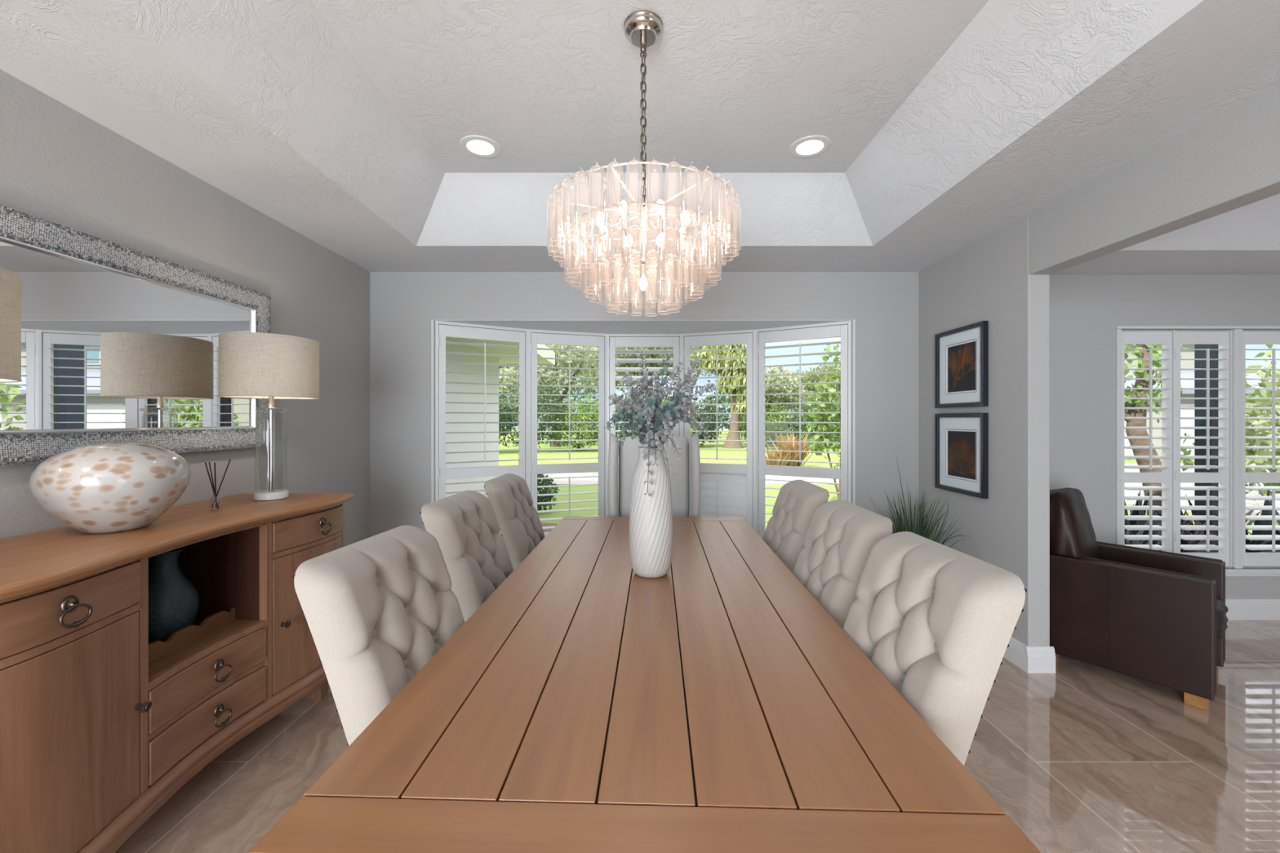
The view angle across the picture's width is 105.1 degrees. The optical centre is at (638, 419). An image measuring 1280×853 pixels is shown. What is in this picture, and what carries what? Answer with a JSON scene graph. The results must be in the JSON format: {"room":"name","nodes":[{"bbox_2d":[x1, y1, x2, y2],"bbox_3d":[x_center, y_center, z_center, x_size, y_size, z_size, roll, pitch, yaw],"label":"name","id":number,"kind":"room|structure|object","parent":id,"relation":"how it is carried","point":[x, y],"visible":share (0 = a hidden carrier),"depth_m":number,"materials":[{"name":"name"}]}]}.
{"room":"dining room","nodes":[
{"label":"dining room","id":0,"kind":"room"},
{"bbox_2d":[0,69,369,546],"bbox_3d":[-2.088,-0.070,0.538,0.140,2.860,6.557,0,0,0],"label":"wall","id":1,"kind":"structure","parent":0,"point":[60,165],"depth_m":2.34,"materials":[{"name":"grey paint"}]},
{"bbox_2d":[0,204,271,466],"bbox_3d":[-1.998,-0.262,1.750,0.036,0.816,1.780,0,0,0],"label":"wall mirror","id":2,"kind":"object","parent":1,"relation":"attached to","point":[120,343],"visible":0.73,"depth_m":1.87,"materials":[{"name":"silver metal"}]},
{"bbox_2d":[0,241,251,430],"bbox_3d":[-2.007,-0.262,1.750,0.014,0.600,1.564,0,0,0],"label":"mirror glass","id":3,"kind":"object","parent":2,"relation":"attached to","point":[104,347],"depth_m":1.86,"materials":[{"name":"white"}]},
{"bbox_2d":[0,0,1279,274],"bbox_3d":[2.291,-1.200,0.538,8.618,0.429,6.277,0,0,0],"label":"ceiling","id":4,"kind":"structure","parent":0,"point":[948,124],"depth_m":2.00,"materials":[{"name":"white paint"}]},
{"bbox_2d":[459,135,501,158],"bbox_3d":[-0.822,-1.411,2.542,0.208,0.008,0.208,0,0,0],"label":"recessed light","id":5,"kind":"object","parent":4,"relation":"in","point":[473,145],"visible":1,"depth_m":2.53,"materials":[{"name":"white plastic"}]},
{"bbox_2d":[546,9,741,316],"bbox_3d":[0.016,-0.905,1.761,0.680,1.020,0.682,0,0,-27],"label":"chandelier","id":6,"kind":"object","parent":4,"relation":"hanging from","point":[642,28],"visible":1,"depth_m":1.63,"materials":[{"name":"clear glass"}]},
{"bbox_2d":[596,212,604,240],"bbox_3d":[-0.134,-0.674,1.706,0.028,0.098,0.028,0,0,0],"label":"bulb","id":7,"kind":"object","parent":6,"relation":"attached to","point":[599,222],"depth_m":1.70,"materials":[{"name":"white glass"}]},
{"bbox_2d":[601,226,606,253],"bbox_3d":[-0.129,-0.674,1.829,0.028,0.098,0.028,0,0,0],"label":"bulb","id":8,"kind":"object","parent":6,"relation":"attached to","point":[602,242],"depth_m":1.82,"materials":[{"name":"white glass"}]},
{"bbox_2d":[619,200,626,231],"bbox_3d":[-0.051,-0.674,1.616,0.028,0.098,0.028,0,0,0],"label":"bulb","id":9,"kind":"object","parent":6,"relation":"attached to","point":[624,202],"depth_m":1.61,"materials":[{"name":"white glass"}]},
{"bbox_2d":[625,234,632,260],"bbox_3d":[-0.039,-0.674,1.911,0.028,0.098,0.028,0,0,0],"label":"bulb","id":10,"kind":"object","parent":6,"relation":"attached to","point":[630,237],"depth_m":1.90,"materials":[{"name":"white glass"}]},
{"bbox_2d":[641,265,644,290],"bbox_3d":[0.016,-0.507,1.761,0.028,0.087,0.028,0,0,0],"label":"socket","id":11,"kind":"object","parent":6,"relation":"attached to","point":[643,266],"depth_m":1.75,"materials":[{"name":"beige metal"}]},
{"bbox_2d":[656,200,664,228],"bbox_3d":[0.071,-0.674,1.611,0.028,0.098,0.028,0,0,0],"label":"bulb","id":12,"kind":"object","parent":6,"relation":"attached to","point":[657,208],"depth_m":1.60,"materials":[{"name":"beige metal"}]},
{"bbox_2d":[680,224,686,251],"bbox_3d":[0.166,-0.674,1.816,0.028,0.098,0.028,0,0,0],"label":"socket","id":13,"kind":"object","parent":6,"relation":"attached to","point":[684,242],"depth_m":1.81,"materials":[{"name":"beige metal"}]},
{"bbox_2d":[682,210,689,239],"bbox_3d":[0.161,-0.674,1.694,0.028,0.098,0.028,0,0,0],"label":"bulb","id":14,"kind":"object","parent":6,"relation":"attached to","point":[686,224],"depth_m":1.69,"materials":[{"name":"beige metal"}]},
{"bbox_2d":[788,135,831,158],"bbox_3d":[0.887,-1.411,2.542,0.208,0.008,0.208,0,0,0],"label":"recessed light","id":15,"kind":"object","parent":4,"relation":"in","point":[817,144],"visible":1,"depth_m":2.53,"materials":[{"name":"white plastic"}]},
{"bbox_2d":[369,271,919,537],"bbox_3d":[0.110,-0.070,3.747,4.255,2.860,0.140,0,0,0],"label":"wall","id":16,"kind":"structure","parent":0,"point":[884,306],"depth_m":3.68,"materials":[{"name":"grey paint"}]},
{"bbox_2d":[431,319,855,504],"bbox_3d":[0.033,0.155,3.741,3.178,1.810,0.152,0,0,0],"label":"trim","id":17,"kind":"structure","parent":16,"relation":"attached to","point":[433,322],"depth_m":3.67,"materials":[{"name":"white paint"}]},
{"bbox_2d":[115,620,1279,852],"bbox_3d":[2.291,1.420,0.538,8.818,0.120,6.477,0,0,0],"label":"floor","id":18,"kind":"structure","parent":0,"point":[1082,757],"depth_m":1.91,"materials":[{"name":"tile"}]},
{"bbox_2d":[0,493,355,852],"bbox_3d":[-1.711,0.868,1.750,0.590,0.985,1.486,0,0,0],"label":"sideboard","id":19,"kind":"object","parent":18,"relation":"on","point":[101,725],"visible":0.98,"depth_m":1.47,"materials":[{"name":"brown wood"}]},
{"bbox_2d":[0,267,22,382],"bbox_3d":[-1.775,-0.011,1.165,0.384,0.770,0.384,0,0,0],"label":"table lamp","id":20,"kind":"object","parent":19,"relation":"on","point":[10,282],"visible":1,"depth_m":1.25,"materials":[{"name":"beige fabric"}]},
{"bbox_2d":[29,443,191,533],"bbox_3d":[-1.782,0.230,1.672,0.375,0.289,0.375,0,0,0],"label":"glass bowl","id":21,"kind":"object","parent":19,"relation":"on","point":[117,487],"visible":1,"depth_m":1.56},
{"bbox_2d":[148,546,199,644],"bbox_3d":[-1.762,0.651,1.822,0.189,0.330,0.189,0,0,0],"label":"vase","id":22,"kind":"object","parent":19,"relation":"on","point":[173,600],"visible":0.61,"depth_m":1.78,"materials":[{"name":"ceramic"}]},
{"bbox_2d":[204,459,231,509],"bbox_3d":[-1.750,0.271,2.011,0.079,0.206,0.111,0,0,-16],"label":"reed diffuser","id":23,"kind":"object","parent":19,"relation":"on","point":[214,488],"visible":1,"depth_m":2.02,"materials":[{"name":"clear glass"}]},
{"bbox_2d":[217,332,319,500],"bbox_3d":[-1.737,-0.011,2.315,0.384,0.770,0.384,0,0,0],"label":"table lamp","id":24,"kind":"object","parent":19,"relation":"on","point":[270,366],"visible":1,"depth_m":2.17,"materials":[{"name":"beige fabric"}]},
{"bbox_2d":[267,395,275,408],"bbox_3d":[-1.737,-0.116,2.315,0.032,0.121,0.032,0,0,0],"label":"socket","id":25,"kind":"object","parent":24,"relation":"attached to","point":[271,403],"depth_m":2.31,"materials":[{"name":"silver metal"}]},
{"bbox_2d":[293,524,465,746],"bbox_3d":[-0.394,0.843,1.276,0.714,1.035,0.490,0,0,6],"label":"dining chair","id":26,"kind":"object","parent":18,"relation":"on","point":[376,609],"visible":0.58,"depth_m":1.16,"materials":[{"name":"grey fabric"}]},
{"bbox_2d":[420,490,513,622],"bbox_3d":[-0.450,0.843,2.029,0.714,1.035,0.490,0,0,4],"label":"dining chair","id":27,"kind":"object","parent":18,"relation":"on","point":[464,525],"visible":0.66,"depth_m":1.92,"materials":[{"name":"grey fabric"}]},
{"bbox_2d":[484,473,544,570],"bbox_3d":[-0.445,0.843,2.755,0.714,1.035,0.490,0,0,2],"label":"dining chair","id":28,"kind":"object","parent":18,"relation":"on","point":[509,495],"visible":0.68,"depth_m":2.58,"materials":[{"name":"grey fabric"}]},
{"bbox_2d":[248,515,1040,852],"bbox_3d":[0.048,0.980,1.838,1.098,0.760,2.360,0,0,2],"label":"dining table","id":29,"kind":"object","parent":18,"relation":"on","point":[589,704],"visible":0.94,"depth_m":0.92,"materials":[{"name":"brown wood"}]},
{"bbox_2d":[629,446,672,577],"bbox_3d":[0.047,0.353,1.905,0.170,0.492,0.170,0,0,43],"label":"vase","id":30,"kind":"object","parent":29,"relation":"on","point":[651,518],"visible":0.93,"depth_m":1.84,"materials":[{"name":"grey ceramic"}]},
{"bbox_2d":[604,349,716,497],"bbox_3d":[0.089,0.118,1.869,0.445,0.783,0.236,0,0,-4],"label":"bouquet","id":31,"kind":"object","parent":30,"relation":"in","point":[652,424],"visible":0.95,"depth_m":1.87,"materials":[{"name":"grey plant"}]},
{"bbox_2d":[607,432,700,517],"bbox_3d":[0.098,0.728,3.154,0.630,1.265,0.589,0,0,1],"label":"wingback chair","id":32,"kind":"object","parent":18,"relation":"on","point":[626,456],"visible":0.3,"depth_m":3.34,"materials":[{"name":"grey fabric"}]},
{"bbox_2d":[762,480,829,573],"bbox_3d":[0.520,0.843,2.463,0.714,1.035,0.490,0,0,1],"label":"dining chair","id":33,"kind":"object","parent":18,"relation":"on","point":[797,502],"visible":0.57,"depth_m":2.33,"materials":[{"name":"grey fabric"}]},
{"bbox_2d":[792,499,893,629],"bbox_3d":[0.470,0.843,1.803,0.714,1.035,0.490,0,0,1],"label":"dining chair","id":34,"kind":"object","parent":18,"relation":"on","point":[841,535],"visible":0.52,"depth_m":1.69,"materials":[{"name":"grey fabric"}]},
{"bbox_2d":[869,458,976,547],"bbox_3d":[1.737,0.786,3.227,0.701,1.147,0.791,0,0,0],"label":"potted grass","id":35,"kind":"object","parent":18,"relation":"on","point":[920,529],"depth_m":3.22,"materials":[{"name":"green plant"}]},
{"bbox_2d":[842,531,1026,765],"bbox_3d":[0.435,0.843,1.219,0.714,1.035,0.490,0,0,-1],"label":"dining chair","id":36,"kind":"object","parent":18,"relation":"on","point":[938,621],"visible":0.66,"depth_m":1.08,"materials":[{"name":"beige fabric"}]},
{"bbox_2d":[1049,487,1228,710],"bbox_3d":[2.692,0.884,2.698,0.627,0.953,0.709,0,0,-37],"label":"leather armchair","id":37,"kind":"object","parent":18,"relation":"on","point":[1158,617],"visible":0.89,"depth_m":2.52,"materials":[{"name":"brown leather"}]},
{"bbox_2d":[1049,487,1098,559],"bbox_3d":[2.530,0.652,2.880,0.429,0.489,0.224,0,0,-37],"label":"cushion","id":38,"kind":"object","parent":37,"relation":"on","point":[1072,532],"depth_m":2.76,"materials":[{"name":"brown leather"}]},
{"bbox_2d":[1216,598,1228,639],"bbox_3d":[2.745,1.000,2.629,0.388,0.184,0.534,0,0,-37],"label":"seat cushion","id":39,"kind":"object","parent":37,"relation":"on","point":[1222,620],"depth_m":2.37,"materials":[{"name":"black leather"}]},
{"bbox_2d":[919,81,1279,646],"bbox_3d":[2.159,-0.070,0.538,0.117,2.860,6.277,0,0,0],"label":"wall","id":40,"kind":"structure","parent":0,"point":[1228,161],"depth_m":2.64,"materials":[{"name":"grey paint"}]},
{"bbox_2d":[934,413,988,498],"bbox_3d":[2.082,0.218,3.181,0.034,0.516,0.478,0,0,0],"label":"framed print","id":41,"kind":"object","parent":40,"relation":"attached to","point":[961,439],"visible":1,"depth_m":3.16,"materials":[{"name":"black"}]},
{"bbox_2d":[934,320,988,408],"bbox_3d":[2.082,-0.336,3.181,0.034,0.514,0.478,0,0,0],"label":"framed print","id":42,"kind":"object","parent":40,"relation":"attached to","point":[961,353],"visible":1,"depth_m":3.16,"materials":[{"name":"black"}]},
{"bbox_2d":[1003,636,1055,673],"bbox_3d":[2.159,1.292,3.151,0.149,0.136,1.053,0,0,0],"label":"baseboard","id":43,"kind":"structure","parent":40,"relation":"attached to","point":[1032,660],"depth_m":2.63,"materials":[{"name":"white paint"}]},
{"bbox_2d":[1049,274,1279,599],"bbox_3d":[4.409,-0.070,3.405,4.383,2.860,0.140,0,0,0],"label":"wall","id":44,"kind":"structure","parent":0,"point":[1086,310],"depth_m":3.33,"materials":[{"name":"grey paint"}]},
{"bbox_2d":[1121,329,1174,552],"bbox_3d":[3.470,0.201,3.365,0.384,1.628,0.098,0,0,0],"label":"plantation shutter","id":45,"kind":"object","parent":44,"relation":"attached to","point":[1166,338],"visible":0.64,"depth_m":3.36,"materials":[{"name":"white paint"}]},
{"bbox_2d":[1115,325,1279,576],"bbox_3d":[4.083,0.214,3.390,1.714,1.701,0.170,0,0,0],"label":"trim","id":46,"kind":"structure","parent":44,"relation":"attached to","point":[1237,570],"depth_m":3.33,"materials":[{"name":"white paint"}]},
{"bbox_2d":[1174,329,1231,568],"bbox_3d":[3.857,0.201,3.365,0.391,1.628,0.098,0,0,0],"label":"plantation shutter","id":47,"kind":"object","parent":44,"relation":"attached to","point":[1223,338],"visible":0.8,"depth_m":3.36,"materials":[{"name":"white paint"}]},
{"bbox_2d":[1211,344,1218,552],"bbox_3d":[3.678,0.189,3.445,0.804,1.652,0.040,0,0,0],"label":"window","id":48,"kind":"structure","parent":44,"relation":"in","point":[1215,353],"depth_m":3.44,"materials":[{"name":"clear glass"}]},
{"bbox_2d":[1225,599,1279,620],"bbox_3d":[4.409,1.292,3.327,4.383,0.136,0.016,0,0,0],"label":"baseboard","id":49,"kind":"structure","parent":44,"relation":"attached to","point":[1238,609],"depth_m":3.32,"materials":[{"name":"white paint"}]},
{"bbox_2d":[1242,329,1279,568],"bbox_3d":[4.303,0.201,3.365,0.393,1.628,0.098,0,0,0],"label":"plantation shutter","id":50,"kind":"object","parent":44,"relation":"attached to","point":[1250,560],"visible":0.72,"depth_m":3.36,"materials":[{"name":"white paint"}]},
{"bbox_3d":[0.033,0.141,4.131,3.146,2.678,0.627,0,0,0],"label":"wall","id":51,"kind":"structure","parent":0,"visible":0},
{"bbox_2d":[435,320,528,533],"bbox_3d":[-1.227,0.157,3.873,0.715,1.802,0.099,0,0,-30],"label":"plantation shutter","id":52,"kind":"object","parent":51,"relation":"attached to","point":[443,330],"visible":0.73,"depth_m":3.82,"materials":[{"name":"white paint"}]},
{"bbox_2d":[528,328,607,537],"bbox_3d":[-0.598,0.157,4.159,0.676,1.802,0.099,0,0,-19],"label":"plantation shutter","id":53,"kind":"object","parent":51,"relation":"attached to","point":[535,336],"visible":0.72,"depth_m":4.13,"materials":[{"name":"white paint"}]},
{"bbox_2d":[434,320,852,333],"bbox_3d":[0.034,-0.796,4.062,3.356,0.104,0.764,0,0,0],"label":"ceiling","id":54,"kind":"structure","parent":51,"relation":"attached to","point":[603,326],"depth_m":3.87,"materials":[{"name":"white paint"}]},
{"bbox_2d":[607,333,681,516],"bbox_3d":[0.047,0.157,4.266,0.654,1.802,0.098,0,0,0],"label":"plantation shutter","id":55,"kind":"object","parent":51,"relation":"attached to","point":[614,340],"visible":0.3,"depth_m":4.26,"materials":[{"name":"white paint"}]},
{"bbox_2d":[681,329,755,530],"bbox_3d":[0.671,0.157,4.164,0.631,1.802,0.099,0,0,19],"label":"plantation shutter","id":56,"kind":"object","parent":51,"relation":"attached to","point":[723,491],"visible":0.58,"depth_m":4.12,"materials":[{"name":"white paint"}]},
{"bbox_2d":[755,320,851,538],"bbox_3d":[1.286,0.157,3.879,0.733,1.802,0.099,0,0,30],"label":"plantation shutter","id":57,"kind":"object","parent":51,"relation":"attached to","point":[842,330],"visible":0.63,"depth_m":3.87,"materials":[{"name":"white paint"}]},
{"label":"outside","id":58,"kind":"structure","parent":0,"visible":0},
{"bbox_2d":[498,463,1279,515],"bbox_3d":[15.000,1.644,12.000,90.000,0.300,9.000,0,0,0],"label":"driveway","id":59,"kind":"structure","parent":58,"point":[580,480],"depth_m":11.54,"materials":[{"name":"concrete"}]},
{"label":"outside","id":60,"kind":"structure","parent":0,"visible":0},
{"bbox_2d":[498,430,1279,534],"bbox_3d":[15.000,1.660,36.600,90.000,0.300,66.800,0,0,0],"label":"lawn","id":61,"kind":"structure","parent":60,"point":[574,453],"depth_m":17.54,"materials":[{"name":"green plant"}]},
{"bbox_2d":[445,337,555,497],"bbox_3d":[-5.340,-0.440,6.935,7.320,3.900,5.870,0,0,0],"label":"house wing","id":62,"kind":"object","parent":61,"relation":"on","point":[454,397],"visible":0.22,"depth_m":7.57,"materials":[{"name":"white paint"}]},
{"bbox_2d":[498,387,516,445],"bbox_3d":[-7.304,-0.053,22.044,3.447,3.471,3.556,0,0,-38],"label":"shrub","id":63,"kind":"object","parent":61,"relation":"on","point":[503,409],"visible":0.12,"depth_m":21.85,"materials":[{"name":"green plant"}]},
{"bbox_2d":[498,385,518,433],"bbox_3d":[-15.265,-1.469,53.956,9.342,6.158,6.109,0,0,0],"label":"tree","id":64,"kind":"object","parent":61,"relation":"on","point":[513,396],"visible":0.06,"depth_m":53.30,"materials":[{"name":"green plant"}]},
{"bbox_2d":[498,366,518,399],"bbox_3d":[-9.550,-2.016,29.916,6.434,7.290,6.672,0,0,-15],"label":"tree","id":65,"kind":"object","parent":61,"relation":"on","point":[500,367],"visible":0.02,"depth_m":28.49,"materials":[{"name":"green plant"}]},
{"bbox_2d":[498,377,573,451],"bbox_3d":[-4.904,-0.142,22.991,3.755,3.691,3.818,0,0,0],"label":"shrub","id":66,"kind":"object","parent":61,"relation":"on","point":[548,399],"visible":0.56,"depth_m":22.53,"materials":[{"name":"green plant"}]},
{"bbox_2d":[537,473,560,511],"bbox_3d":[-1.595,1.163,7.995,0.640,0.793,0.619,0,0,41],"label":"round shrub","id":67,"kind":"object","parent":61,"relation":"on","point":[547,490],"visible":0.41,"depth_m":7.94,"materials":[{"name":"green plant"}]},
{"bbox_2d":[498,344,622,447],"bbox_3d":[-4.681,-1.818,26.939,6.396,6.896,6.746,0,0,41],"label":"tree","id":68,"kind":"object","parent":61,"relation":"on","point":[559,354],"visible":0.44,"depth_m":25.88,"materials":[{"name":"green plant"}]},
{"bbox_2d":[542,394,598,451],"bbox_3d":[-2.836,0.206,23.460,3.585,2.808,3.585,0,0,39],"label":"shrub","id":69,"kind":"object","parent":61,"relation":"on","point":[594,408],"visible":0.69,"depth_m":22.88,"materials":[{"name":"green plant"}]},
{"bbox_2d":[537,377,618,434],"bbox_3d":[-6.643,-1.812,48.981,9.284,6.851,5.789,0,0,0],"label":"tree","id":70,"kind":"object","parent":61,"relation":"on","point":[591,391],"visible":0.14,"depth_m":48.35,"materials":[{"name":"green plant"}]},
{"bbox_2d":[557,346,668,386],"bbox_3d":[-2.622,-3.312,34.075,8.427,9.874,8.318,0,0,-39],"label":"tree","id":71,"kind":"object","parent":61,"relation":"on","point":[616,355],"visible":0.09,"depth_m":32.28,"materials":[{"name":"green plant"}]},
{"bbox_2d":[587,392,645,446],"bbox_3d":[-0.734,0.170,23.942,3.454,2.952,3.404,0,0,-37],"label":"shrub","id":72,"kind":"object","parent":61,"relation":"on","point":[620,427],"visible":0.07,"depth_m":23.47,"materials":[{"name":"green plant"}]},
{"bbox_2d":[593,346,709,395],"bbox_3d":[0.580,-2.316,30.916,6.851,7.888,7.251,0,0,-42],"label":"tree","id":73,"kind":"object","parent":61,"relation":"on","point":[646,356],"visible":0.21,"depth_m":30.90,"materials":[{"name":"green plant"}]},
{"bbox_2d":[615,389,694,426],"bbox_3d":[1.821,-0.957,54.066,9.364,5.134,6.103,0,0,0],"label":"tree","id":74,"kind":"object","parent":61,"relation":"on","point":[643,389],"visible":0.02,"depth_m":53.68,"materials":[{"name":"green plant"}]},
{"bbox_2d":[644,393,700,436],"bbox_3d":[1.251,0.115,24.914,3.413,3.051,3.637,0,0,-19],"label":"shrub","id":75,"kind":"object","parent":61,"relation":"on","point":[667,401],"visible":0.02,"depth_m":24.58,"materials":[{"name":"green plant"}]},
{"bbox_2d":[659,346,715,435],"bbox_3d":[3.078,-3.781,36.110,7.153,10.810,7.612,0,0,44],"label":"tree","id":76,"kind":"object","parent":61,"relation":"on","point":[697,347],"visible":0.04,"depth_m":35.93,"materials":[{"name":"green plant"}]},
{"bbox_2d":[690,402,725,446],"bbox_3d":[3.292,0.317,27.507,3.038,2.586,3.002,0,0,41],"label":"shrub","id":77,"kind":"object","parent":61,"relation":"on","point":[710,427],"visible":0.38,"depth_m":26.91,"materials":[{"name":"green plant"}]},
{"bbox_2d":[697,344,746,448],"bbox_3d":[4.649,-1.629,26.191,3.297,6.477,2.016,0,0,23],"label":"weeping tree","id":78,"kind":"object","parent":61,"relation":"on","point":[734,353],"visible":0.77,"depth_m":25.66,"materials":[{"name":"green plant"}]},
{"bbox_2d":[696,380,788,434],"bbox_3d":[10.363,-1.355,49.083,9.096,6.265,6.079,0,0,0],"label":"tree","id":79,"kind":"object","parent":61,"relation":"on","point":[708,398],"visible":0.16,"depth_m":48.52,"materials":[{"name":"green plant"}]},
{"bbox_2d":[738,404,792,445],"bbox_3d":[7.011,0.352,27.457,3.240,2.517,3.491,0,0,0],"label":"shrub","id":80,"kind":"object","parent":61,"relation":"on","point":[771,416],"visible":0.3,"depth_m":27.00,"materials":[{"name":"green plant"}]},
{"bbox_2d":[724,364,820,444],"bbox_3d":[7.825,-0.835,29.879,5.278,4.945,5.575,0,0,-43],"label":"tree","id":81,"kind":"object","parent":61,"relation":"on","point":[787,379],"visible":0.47,"depth_m":28.59,"materials":[{"name":"green plant"}]},
{"bbox_2d":[766,420,787,452],"bbox_3d":[6.215,0.785,22.030,0.930,1.450,0.060,0,0,0],"label":"gate","id":82,"kind":"object","parent":61,"relation":"on","point":[767,424],"visible":0.73,"depth_m":22.01,"materials":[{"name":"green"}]},
{"bbox_2d":[765,446,799,466],"bbox_3d":[4.210,1.158,14.688,1.284,0.704,1.279,0,0,30],"label":"croton","id":83,"kind":"object","parent":61,"relation":"on","point":[781,456],"visible":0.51,"depth_m":14.55,"materials":[{"name":"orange plant"}]},
{"bbox_2d":[765,431,820,466],"bbox_3d":[4.741,0.904,15.337,1.648,1.212,1.766,0,0,0],"label":"croton","id":84,"kind":"object","parent":61,"relation":"on","point":[790,446],"visible":0.54,"depth_m":14.85,"materials":[{"name":"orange plant"}]},
{"bbox_2d":[773,373,837,426],"bbox_3d":[18.662,-1.687,53.996,9.149,7.013,6.172,0,0,0],"label":"tree","id":85,"kind":"object","parent":61,"relation":"on","point":[789,415],"visible":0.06,"depth_m":53.53,"materials":[{"name":"green plant"}]},
{"bbox_2d":[782,400,839,448],"bbox_3d":[9.325,0.251,25.983,3.235,2.717,3.271,0,0,44],"label":"shrub","id":86,"kind":"object","parent":61,"relation":"on","point":[796,428],"visible":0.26,"depth_m":25.70,"materials":[{"name":"green plant"}]},
{"bbox_2d":[786,356,840,439],"bbox_3d":[13.287,-1.470,35.812,5.662,6.208,5.770,0,0,0],"label":"tree","id":87,"kind":"object","parent":61,"relation":"on","point":[808,378],"visible":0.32,"depth_m":34.60,"materials":[{"name":"green plant"}]},
{"bbox_2d":[802,344,840,499],"bbox_3d":[3.444,0.110,8.159,1.380,2.904,0.996,0,0,0],"label":"tree","id":88,"kind":"object","parent":61,"relation":"on","point":[824,397],"visible":0.34,"depth_m":8.19,"materials":[{"name":"green plant"}]},
{"bbox_2d":[1124,344,1279,459],"bbox_3d":[22.650,-2.090,24.750,16.700,7.200,13.500,0,0,0],"label":"house","id":89,"kind":"structure","parent":61,"relation":"on","point":[1184,353],"depth_m":18.50,"materials":[{"name":"grey paint"}]},
{"bbox_2d":[1245,364,1279,501],"bbox_3d":[9.355,0.326,6.997,1.881,2.467,1.471,0,0,0],"label":"leafy bush","id":90,"kind":"object","parent":61,"relation":"on","point":[1264,374],"visible":0.42,"depth_m":7.02,"materials":[{"name":"green plant"}]},
{"bbox_2d":[1245,344,1279,465],"bbox_3d":[12.013,-0.086,8.492,2.347,3.291,1.823,0,0,0],"label":"leafy bush","id":91,"kind":"object","parent":61,"relation":"on","point":[1268,353],"visible":0.23,"depth_m":8.98,"materials":[{"name":"green plant"}]},
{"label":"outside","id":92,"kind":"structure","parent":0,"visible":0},
{"bbox_2d":[499,523,557,535],"bbox_3d":[2.750,1.648,5.450,10.500,0.300,3.700,0,0,0],"label":"mulch","id":93,"kind":"object","parent":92,"point":[542,524],"depth_m":6.88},
{"bbox_2d":[1138,510,1145,515],"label":"plant","id":94,"kind":"object","parent":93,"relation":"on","point":[1140,512],"depth_m":4.99,"materials":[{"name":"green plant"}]},
{"bbox_2d":[1124,520,1160,544],"bbox_3d":[4.467,1.209,4.588,0.963,0.602,1.027,0,0,0],"label":"plant","id":95,"kind":"object","parent":93,"relation":"on","point":[1127,532],"visible":0.03,"depth_m":4.66,"materials":[{"name":"green plant"}]},
{"bbox_2d":[1126,520,1161,526],"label":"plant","id":96,"kind":"object","parent":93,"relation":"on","point":[1153,522],"depth_m":4.91,"materials":[{"name":"green plant"}]},
{"bbox_2d":[1139,540,1161,546],"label":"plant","id":97,"kind":"object","parent":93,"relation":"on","point":[1153,542],"depth_m":4.73,"materials":[{"name":"green plant"}]},
{"bbox_2d":[1143,530,1161,536],"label":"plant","id":98,"kind":"object","parent":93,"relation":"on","point":[1153,532],"depth_m":4.80,"materials":[{"name":"green plant"}]},
{"bbox_2d":[1124,344,1194,524],"bbox_3d":[5.849,0.037,5.602,1.177,3.065,0.686,0,0,-21],"label":"tree","id":99,"kind":"object","parent":93,"relation":"on","point":[1140,353],"visible":0.41,"depth_m":5.54,"materials":[{"name":"green plant"}]},
{"bbox_2d":[1124,490,1199,543],"bbox_3d":[5.322,1.116,5.295,1.294,0.788,1.243,0,0,-20],"label":"plant","id":100,"kind":"object","parent":93,"relation":"on","point":[1134,512],"visible":0.04,"depth_m":5.10,"materials":[{"name":"green plant"}]},
{"bbox_2d":[1182,550,1211,552],"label":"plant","id":101,"kind":"object","parent":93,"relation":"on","point":[1184,551],"depth_m":4.57,"materials":[{"name":"green plant"}]},
{"bbox_2d":[1194,344,1211,534],"bbox_3d":[5.740,0.135,4.900,0.210,2.750,0.210,0,0,0],"label":"porch post","id":102,"kind":"object","parent":93,"relation":"on","point":[1197,353],"visible":0.07,"depth_m":4.93,"materials":[{"name":"black"}]},
{"bbox_2d":[1125,510,1279,552],"bbox_3d":[5.421,1.164,4.763,1.400,0.693,1.190,0,0,0],"label":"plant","id":103,"kind":"object","parent":93,"relation":"on","point":[1197,522],"visible":0.04,"depth_m":4.83,"materials":[{"name":"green plant"}]},
{"bbox_2d":[1186,490,1279,552],"bbox_3d":[6.017,1.100,4.651,1.416,0.820,1.372,0,0,25],"label":"plant","id":104,"kind":"object","parent":93,"relation":"on","point":[1267,503],"visible":0.06,"depth_m":4.84,"materials":[{"name":"green plant"}]},
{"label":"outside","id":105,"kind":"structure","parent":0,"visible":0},
{"bbox_3d":[8.600,1.640,5.200,4.800,0.300,2.000,0,0,0],"label":"paver","id":106,"kind":"object","parent":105,"visible":0},
{"bbox_2d":[1154,493,1279,534],"bbox_3d":[6.324,1.150,5.415,1.230,0.720,1.450,0,0,34],"label":"plant","id":107,"kind":"object","parent":106,"relation":"on","point":[1249,513],"visible":0.04,"depth_m":5.42,"materials":[{"name":"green plant"}]},
{"bbox_2d":[1247,490,1279,545],"bbox_3d":[6.897,1.086,4.895,1.570,0.847,1.405,0,0,0],"label":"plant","id":108,"kind":"object","parent":106,"relation":"on","point":[1277,532],"visible":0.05,"depth_m":5.33,"materials":[{"name":"green plant"}]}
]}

